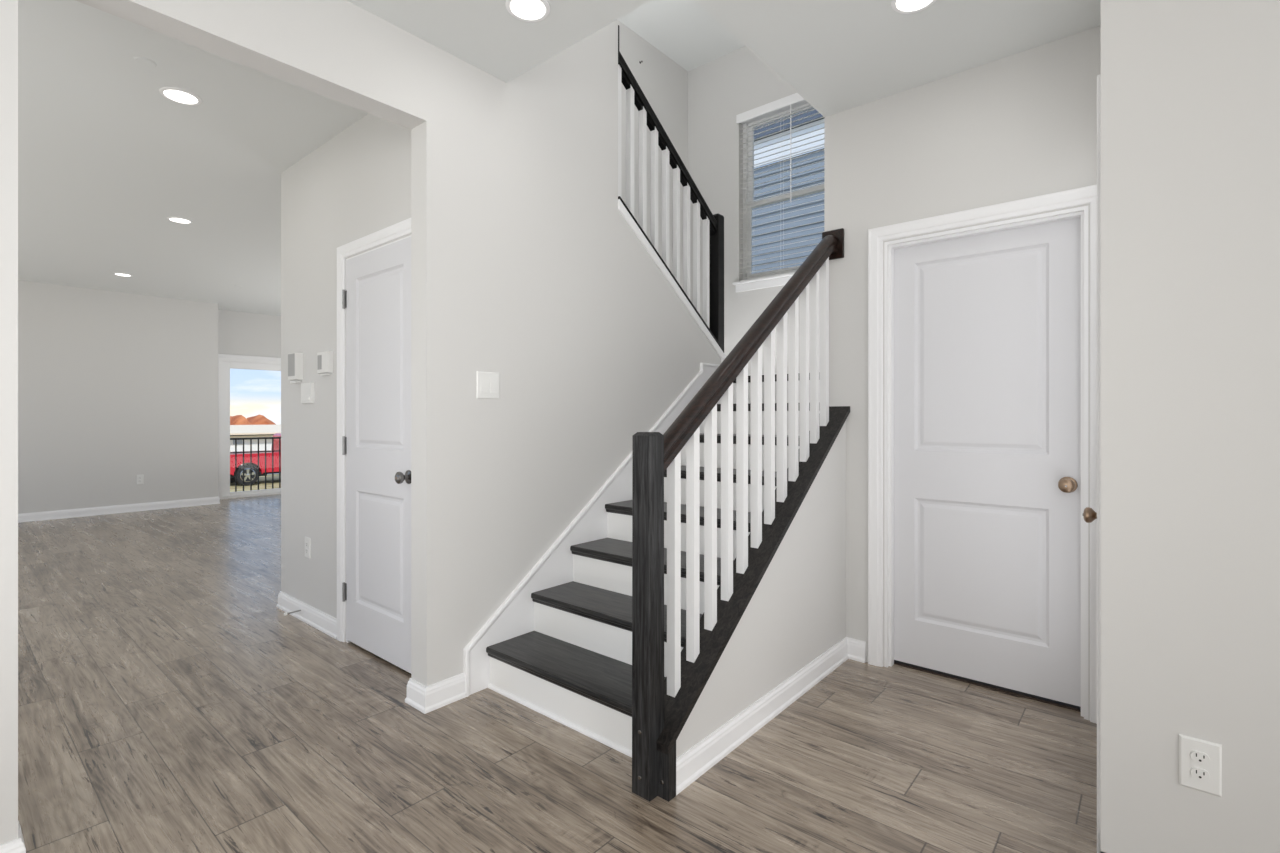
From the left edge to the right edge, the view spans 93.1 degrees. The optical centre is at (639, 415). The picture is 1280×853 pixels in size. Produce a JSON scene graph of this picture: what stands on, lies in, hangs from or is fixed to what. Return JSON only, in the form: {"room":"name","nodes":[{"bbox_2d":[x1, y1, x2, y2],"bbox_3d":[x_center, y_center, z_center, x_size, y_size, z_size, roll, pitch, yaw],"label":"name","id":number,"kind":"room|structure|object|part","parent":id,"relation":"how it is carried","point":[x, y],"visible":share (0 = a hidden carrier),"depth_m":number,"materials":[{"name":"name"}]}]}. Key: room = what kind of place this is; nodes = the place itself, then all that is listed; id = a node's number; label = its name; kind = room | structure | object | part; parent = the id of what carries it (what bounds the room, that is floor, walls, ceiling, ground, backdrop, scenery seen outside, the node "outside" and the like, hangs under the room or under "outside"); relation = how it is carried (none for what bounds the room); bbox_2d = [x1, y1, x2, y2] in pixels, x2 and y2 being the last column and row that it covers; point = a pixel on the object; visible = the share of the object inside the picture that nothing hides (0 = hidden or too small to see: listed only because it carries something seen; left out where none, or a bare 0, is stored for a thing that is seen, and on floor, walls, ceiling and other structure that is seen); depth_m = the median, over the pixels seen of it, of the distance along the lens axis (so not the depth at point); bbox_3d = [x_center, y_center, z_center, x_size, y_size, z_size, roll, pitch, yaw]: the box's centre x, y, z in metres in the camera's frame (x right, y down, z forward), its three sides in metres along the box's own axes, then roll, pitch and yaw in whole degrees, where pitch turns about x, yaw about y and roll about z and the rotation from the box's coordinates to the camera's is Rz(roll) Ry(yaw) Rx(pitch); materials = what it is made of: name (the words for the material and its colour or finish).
{"room":"stair hallway","nodes":[
{"label":"stair hallway","id":0,"kind":"room"},
{"bbox_2d":[18,280,217,513],"bbox_3d":[-7.836,-0.161,6.383,0.630,2.743,5.600,0,0,40],"label":"wall","id":1,"kind":"structure","parent":0,"point":[114,387],"depth_m":7.46,"materials":[{"name":"white paint"}]},
{"bbox_2d":[18,496,219,522],"bbox_3d":[-7.751,1.161,6.361,0.509,0.100,5.675,0,0,40],"label":"baseboard","id":2,"kind":"structure","parent":1,"relation":"attached to","point":[92,511],"depth_m":7.47,"materials":[{"name":"white paint"}]},
{"bbox_2d":[136,475,143,483],"bbox_3d":[-6.324,0.811,7.672,0.009,0.120,0.074,0,0,40],"label":"wall outlet","id":3,"kind":"object","parent":1,"relation":"attached to","point":[139,478],"visible":1,"depth_m":7.67,"materials":[{"name":"white plastic"}]},
{"bbox_2d":[218,309,280,498],"bbox_3d":[-5.267,-0.161,9.777,0.159,2.743,2.900,0,0,40],"label":"wall","id":4,"kind":"structure","parent":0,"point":[225,361],"depth_m":8.91,"materials":[{"name":"white paint"}]},
{"bbox_2d":[281,113,410,618],"bbox_3d":[-1.538,-0.161,3.292,1.815,2.743,0.120,0,0,40],"label":"wall","id":5,"kind":"structure","parent":0,"point":[356,185],"depth_m":3.45,"materials":[{"name":"white paint"}]},
{"bbox_2d":[288,353,302,382],"bbox_3d":[-2.065,-0.284,3.631,0.123,0.180,0.044,0,0,40],"label":"panel","id":6,"kind":"object","parent":5,"relation":"attached to","point":[295,360],"visible":1,"depth_m":3.60,"materials":[{"name":"white plastic"}]},
{"bbox_2d":[301,382,314,402],"bbox_3d":[-1.945,-0.131,3.544,0.152,0.120,0.022,0,0,40],"label":"light switch","id":7,"kind":"object","parent":5,"relation":"attached to","point":[307,389],"visible":1,"depth_m":3.51,"materials":[{"name":"white plastic"}]},
{"bbox_2d":[305,537,310,558],"bbox_3d":[-1.952,0.776,3.558,0.078,0.118,0.009,0,0,40],"label":"wall outlet","id":8,"kind":"object","parent":5,"relation":"attached to","point":[307,540],"visible":1,"depth_m":3.55,"materials":[{"name":"white plastic"}]},
{"bbox_2d":[317,351,332,375],"bbox_3d":[-1.757,-0.290,3.381,0.150,0.134,0.028,0,0,40],"label":"thermostat","id":9,"kind":"object","parent":5,"relation":"attached to","point":[324,359],"visible":1,"depth_m":3.35,"materials":[{"name":"white plastic"}]},
{"bbox_2d":[337,218,410,672],"bbox_3d":[-1.280,0.152,3.029,0.862,2.117,0.186,0,0,40],"label":"door","id":10,"kind":"structure","parent":5,"relation":"in","point":[374,286],"depth_m":3.03,"materials":[{"name":"white paint"}]},
{"bbox_3d":[-1.091,0.286,2.791,0.066,0.066,0.064,0,0,40],"label":"knob","id":11,"kind":"part","parent":10,"relation":"part of","materials":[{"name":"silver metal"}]},
{"bbox_2d":[0,0,720,844],"bbox_3d":[-1.625,-1.014,1.693,0.120,4.450,6.720,0,0,40],"label":"wall","id":12,"kind":"structure","parent":0,"point":[527,268],"depth_m":2.67,"materials":[{"name":"white paint"}]},
{"bbox_2d":[0,821,25,852],"bbox_3d":[-2.694,1.161,0.434,0.158,0.100,3.177,0,0,40],"label":"baseboard","id":13,"kind":"structure","parent":12,"relation":"attached to","point":[17,845],"depth_m":1.58,"materials":[{"name":"white paint"}]},
{"bbox_2d":[405,673,465,713],"bbox_3d":[-0.870,1.161,2.584,0.158,0.100,0.195,0,0,40],"label":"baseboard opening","id":14,"kind":"structure","parent":12,"relation":"attached to","point":[425,699],"depth_m":2.53,"materials":[{"name":"white paint"}]},
{"bbox_2d":[477,371,498,398],"bbox_3d":[-0.677,-0.135,2.711,0.010,0.119,0.120,0,0,40],"label":"light switch","id":15,"kind":"object","parent":12,"relation":"attached to","point":[487,382],"visible":1,"depth_m":2.71,"materials":[{"name":"white plastic"}]},
{"bbox_2d":[618,25,725,362],"bbox_3d":[0.197,-1.214,3.836,0.140,1.920,1.119,0,0,40],"label":"stair railing","id":16,"kind":"object","parent":12,"relation":"on","point":[711,324],"visible":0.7,"depth_m":3.78,"materials":[{"name":"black wood"}]},
{"bbox_3d":[0.178,-1.681,3.808,0.064,0.814,1.026,0,0,40],"label":"handrail","id":17,"kind":"part","parent":16,"relation":"part of","materials":[{"name":"black wood"}]},
{"bbox_3d":[0.240,-0.774,3.791,0.011,0.856,1.107,0,0,40],"label":"edge trim","id":18,"kind":"part","parent":16,"relation":"part of","materials":[{"name":"white paint"}]},
{"bbox_3d":[0.535,-0.824,4.229,0.077,1.140,0.076,0,0,40],"label":"newel post","id":19,"kind":"part","parent":16,"relation":"part of","materials":[{"name":"black wood"}]},
{"bbox_2d":[18,494,1096,852],"bbox_3d":[-2.223,1.271,3.524,13.150,0.120,8.900,0,0,40],"label":"floor","id":20,"kind":"structure","parent":0,"point":[168,702],"depth_m":2.19,"materials":[{"name":"brown wood"}]},
{"bbox_2d":[463,363,819,757],"bbox_3d":[0.294,0.432,3.097,0.993,1.557,2.096,0,0,40],"label":"staircase","id":21,"kind":"structure","parent":20,"relation":"on","point":[559,646],"depth_m":2.75,"materials":[{"name":"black wood"}]},
{"bbox_3d":[-0.306,1.202,2.387,0.963,0.017,0.011,0,0,40],"label":"shoe moulding","id":22,"kind":"part","parent":21,"relation":"part of","materials":[{"name":"white paint"}]},
{"bbox_3d":[-0.076,0.432,3.411,0.020,1.557,2.096,0,0,40],"label":"skirt moulding","id":23,"kind":"part","parent":21,"relation":"part of","materials":[{"name":"white paint"}]},
{"bbox_2d":[632,228,849,801],"bbox_3d":[0.504,0.136,2.494,0.142,2.150,1.524,0,0,40],"label":"stair railing","id":24,"kind":"object","parent":20,"relation":"on","point":[661,708],"visible":1,"depth_m":2.23,"materials":[{"name":"black wood"}]},
{"bbox_3d":[0.026,0.632,1.953,0.076,1.157,0.076,0,0,40],"label":"newel post","id":25,"kind":"part","parent":24,"relation":"part of","materials":[{"name":"black wood"}]},
{"bbox_3d":[0.513,-0.357,2.526,0.060,1.098,1.428,0,0,40],"label":"handrail","id":26,"kind":"part","parent":24,"relation":"part of","materials":[{"name":"brown wood"}]},
{"bbox_3d":[-5.655,1.421,9.582,0.180,0.180,2.300,0,0,40],"label":"trim","id":27,"kind":"structure","parent":20,"relation":"attached to","visible":0},
{"bbox_2d":[230,437,280,491],"bbox_3d":[-5.656,0.821,9.596,0.050,1.020,2.130,0,0,40],"label":"balcony railing","id":28,"kind":"object","parent":27,"relation":"on","point":[258,438],"visible":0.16,"depth_m":9.33,"materials":[{"name":"black metal"}]},
{"bbox_3d":[-5.656,0.352,9.596,0.040,0.027,2.080,0,0,40],"label":"rail","id":29,"kind":"part","parent":28,"relation":"part of","materials":[{"name":"black metal"}]},
{"bbox_3d":[-5.656,0.558,9.596,0.024,0.015,2.080,0,0,40],"label":"rail","id":30,"kind":"part","parent":28,"relation":"part of","materials":[{"name":"black metal"}]},
{"bbox_2d":[18,0,1100,315],"bbox_3d":[-2.234,-1.655,3.534,13.020,0.254,8.740,0,0,40],"label":"ceiling","id":31,"kind":"structure","parent":0,"point":[105,159],"depth_m":2.93,"materials":[{"name":"white paint"}]},
{"bbox_2d":[113,273,132,276],"bbox_3d":[-5.621,-1.529,6.593,0.166,0.008,0.166,0,0,40],"label":"recessed light","id":32,"kind":"object","parent":31,"relation":"in","point":[118,274],"visible":1,"depth_m":6.57,"materials":[{"name":"white"}]},
{"bbox_2d":[167,217,192,223],"bbox_3d":[-3.607,-1.529,4.755,0.166,0.008,0.166,0,0,40],"label":"recessed light","id":33,"kind":"object","parent":31,"relation":"in","point":[173,219],"visible":1,"depth_m":4.75,"materials":[{"name":"white"}]},
{"bbox_2d":[159,87,201,104],"bbox_3d":[-2.202,-1.529,2.909,0.166,0.008,0.166,0,0,40],"label":"recessed light","id":34,"kind":"object","parent":31,"relation":"in","point":[178,95],"visible":1,"depth_m":2.90,"materials":[{"name":"white"}]},
{"bbox_2d":[505,0,549,21],"bbox_3d":[-0.420,-1.529,2.275,0.166,0.008,0.166,0,0,40],"label":"recessed light","id":35,"kind":"object","parent":31,"relation":"in","point":[524,10],"visible":1,"depth_m":2.28,"materials":[{"name":"white paint"}]},
{"bbox_2d":[891,0,935,13],"bbox_3d":[1.011,-1.529,2.227,0.166,0.008,0.166,0,0,40],"label":"recessed light","id":36,"kind":"object","parent":31,"relation":"in","point":[900,6],"visible":1,"depth_m":2.26,"materials":[{"name":"white"}]},
{"bbox_2d":[618,20,687,288],"bbox_3d":[-0.529,-1.014,4.633,0.100,4.450,2.917,0,0,40],"label":"wall","id":37,"kind":"structure","parent":0,"point":[664,83],"depth_m":5.37,"materials":[{"name":"white paint"}]},
{"bbox_2d":[618,0,744,70],"bbox_3d":[0.300,-3.299,3.943,2.297,0.120,3.177,0,0,40],"label":"ceiling","id":38,"kind":"structure","parent":0,"point":[683,31],"depth_m":5.10,"materials":[{"name":"white paint"}]},
{"bbox_2d":[688,46,819,374],"bbox_3d":[1.290,-1.014,5.095,2.277,4.450,0.140,0,0,40],"label":"wall","id":39,"kind":"structure","parent":0,"point":[734,83],"depth_m":5.43,"materials":[{"name":"white paint"}]},
{"bbox_2d":[732,102,823,291],"bbox_3d":[1.258,-1.862,5.093,1.020,1.545,0.165,0,0,40],"label":"window","id":40,"kind":"structure","parent":39,"relation":"in","point":[778,280],"depth_m":5.33,"materials":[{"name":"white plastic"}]},
{"bbox_3d":[1.292,-1.904,5.133,0.930,1.460,0.060,0,0,40],"label":"frame","id":41,"kind":"part","parent":40,"relation":"part of","materials":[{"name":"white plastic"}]},
{"bbox_3d":[1.238,-1.164,5.070,1.020,0.020,0.104,0,0,40],"label":"sill","id":42,"kind":"part","parent":40,"relation":"part of","materials":[{"name":"white paint"}]},
{"bbox_3d":[1.283,-1.547,5.123,0.776,0.591,0.004,0,0,40],"label":"pane","id":43,"kind":"part","parent":40,"relation":"part of","materials":[{"name":"clear glass"}]},
{"bbox_2d":[736,93,823,280],"bbox_3d":[1.239,-1.916,5.071,0.954,1.476,0.078,0,0,40],"label":"window blind","id":44,"kind":"object","parent":40,"relation":"attached to","point":[795,99],"visible":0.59,"depth_m":5.12,"materials":[{"name":"white paint"}]},
{"bbox_3d":[1.246,-1.185,5.080,0.914,0.014,0.048,0,0,40],"label":"rail","id":45,"kind":"part","parent":44,"relation":"part of","materials":[{"name":"white plastic"}]},
{"bbox_3d":[1.284,-1.547,5.123,0.860,0.675,0.025,0,0,40],"label":"sash","id":46,"kind":"part","parent":40,"relation":"part of","materials":[{"name":"white plastic"}]},
{"bbox_3d":[1.303,-2.222,5.146,0.860,0.755,0.025,0,0,40],"label":"sash","id":47,"kind":"part","parent":40,"relation":"part of","materials":[{"name":"white plastic"}]},
{"bbox_2d":[676,421,845,757],"bbox_3d":[0.528,0.597,2.526,0.102,1.227,1.444,0,0,40],"label":"wall","id":48,"kind":"structure","parent":0,"point":[796,612],"depth_m":2.60,"materials":[{"name":"white paint"}]},
{"bbox_2d":[676,637,865,794],"bbox_3d":[0.605,1.161,2.460,0.100,0.100,1.444,0,0,40],"label":"baseboard","id":49,"kind":"structure","parent":48,"relation":"attached to","point":[692,764],"depth_m":2.34,"materials":[{"name":"white paint"}]},
{"bbox_2d":[733,372,819,382],"bbox_3d":[0.829,-0.232,4.566,2.057,0.043,1.263,0,0,40],"label":"floor","id":50,"kind":"structure","parent":0,"point":[749,377],"depth_m":3.79,"materials":[{"name":"black wood"}]},
{"bbox_2d":[824,26,1100,719],"bbox_3d":[1.486,-0.161,2.739,1.308,2.743,0.120,0,0,40],"label":"wall","id":51,"kind":"structure","parent":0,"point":[1022,125],"depth_m":2.76,"materials":[{"name":"white paint"}]},
{"bbox_2d":[868,185,1096,723],"bbox_3d":[1.512,0.152,2.704,0.936,2.117,0.139,0,0,40],"label":"door","id":52,"kind":"structure","parent":51,"relation":"attached to","point":[986,325],"depth_m":2.69,"materials":[{"name":"white paint"}]},
{"bbox_3d":[1.745,0.286,2.478,0.066,0.066,0.064,0,0,40],"label":"knob","id":53,"kind":"part","parent":52,"relation":"part of","materials":[{"name":"brown metal"}]},
{"bbox_2d":[1101,0,1162,852],"bbox_3d":[1.560,-0.161,1.909,0.120,2.743,1.050,0,0,40],"label":"wall","id":54,"kind":"structure","parent":0,"point":[1131,30],"depth_m":1.50,"materials":[{"name":"white paint"}]},
{"bbox_2d":[1083,74,1100,852],"bbox_3d":[1.550,0.152,1.937,0.173,2.117,0.920,0,0,40],"label":"door","id":55,"kind":"structure","parent":54,"relation":"in","point":[1089,515],"depth_m":1.61,"materials":[{"name":"white paint"}]},
{"bbox_3d":[1.297,0.286,1.731,0.051,0.053,0.053,0,0,40],"label":"knob","id":56,"kind":"part","parent":55,"relation":"part of","materials":[{"name":"brown metal"}]},
{"bbox_3d":[1.520,0.152,1.963,0.012,2.117,0.920,0,0,40],"label":"casing","id":57,"kind":"part","parent":55,"relation":"part of","materials":[{"name":"white paint"}]},
{"bbox_2d":[1163,0,1279,852],"bbox_3d":[2.215,-0.161,0.744,2.384,2.743,0.120,0,0,40],"label":"wall","id":58,"kind":"structure","parent":0,"point":[1221,58],"depth_m":1.40,"materials":[{"name":"white paint"}]},
{"bbox_2d":[1179,734,1221,796],"bbox_3d":[1.315,0.822,1.423,0.074,0.120,0.009,0,0,40],"label":"wall outlet","id":59,"kind":"object","parent":58,"relation":"attached to","point":[1200,761],"visible":1,"depth_m":1.42,"materials":[{"name":"white plastic"}]},
{"bbox_2d":[1190,767,1209,781],"bbox_3d":[1.313,0.841,1.421,0.034,0.027,0.003,0,0,40],"label":"receptacle","id":60,"kind":"object","parent":59,"relation":"attached to","point":[1197,774],"depth_m":1.42,"materials":[{"name":"white plastic"}]},
{"bbox_2d":[1191,751,1209,764],"bbox_3d":[1.313,0.802,1.421,0.034,0.027,0.003,0,0,40],"label":"receptacle","id":61,"kind":"object","parent":59,"relation":"attached to","point":[1197,757],"depth_m":1.42,"materials":[{"name":"white plastic"}]},
{"bbox_3d":[-0.877,-0.161,5.382,0.120,2.743,3.924,0,0,40],"label":"wall","id":62,"kind":"structure","parent":0,"visible":0},
{"bbox_2d":[284,610,300,615],"bbox_3d":[-2.045,1.161,3.569,0.088,0.018,0.017,0,0,-42],"label":"door stop","id":63,"kind":"object","parent":62,"relation":"attached to","point":[285,613],"visible":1,"depth_m":3.56,"materials":[{"name":"silver metal"}]},
{"bbox_2d":[277,591,336,638],"bbox_3d":[-0.655,1.161,5.103,0.857,0.100,4.064,0,0,40],"label":"baseboard","id":64,"kind":"structure","parent":62,"relation":"attached to","point":[327,624],"depth_m":3.52,"materials":[{"name":"white paint"}]},
{"label":"outside","id":65,"kind":"structure","parent":0,"visible":0},
{"bbox_2d":[230,475,278,491],"bbox_3d":[-28.430,2.761,43.780,220.000,0.300,210.000,0,0,40],"label":"ground","id":66,"kind":"structure","parent":65,"point":[276,477],"depth_m":22.60,"materials":[{"name":"beige concrete"}]},
{"bbox_2d":[230,415,275,424],"bbox_3d":[-34.116,1.263,52.537,9.000,2.695,20.000,0,0,40],"label":"earth mound","id":67,"kind":"object","parent":66,"relation":"on","point":[238,419],"visible":0.03,"depth_m":51.38,"materials":[{"name":"orange soil"}]},
{"bbox_2d":[230,433,280,485],"bbox_3d":[-14.001,1.671,24.554,1.980,1.880,6.540,0,0,40],"label":"pickup truck","id":68,"kind":"object","parent":66,"relation":"on","point":[276,441],"visible":0.33,"depth_m":22.68,"materials":[{"name":"red paint"}]},
{"bbox_2d":[230,425,280,464],"bbox_3d":[-16.098,1.551,36.599,8.900,2.120,45.800,0,0,40],"label":"building","id":69,"kind":"structure","parent":66,"relation":"on","point":[236,431],"depth_m":28.43,"materials":[{"name":"white"}]},
{"bbox_2d":[752,108,823,273],"bbox_3d":[4.944,-2.339,10.467,18.600,9.900,3.640,0,0,40],"label":"house","id":70,"kind":"structure","parent":66,"relation":"on","point":[797,202],"depth_m":10.32,"materials":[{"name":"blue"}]}
]}

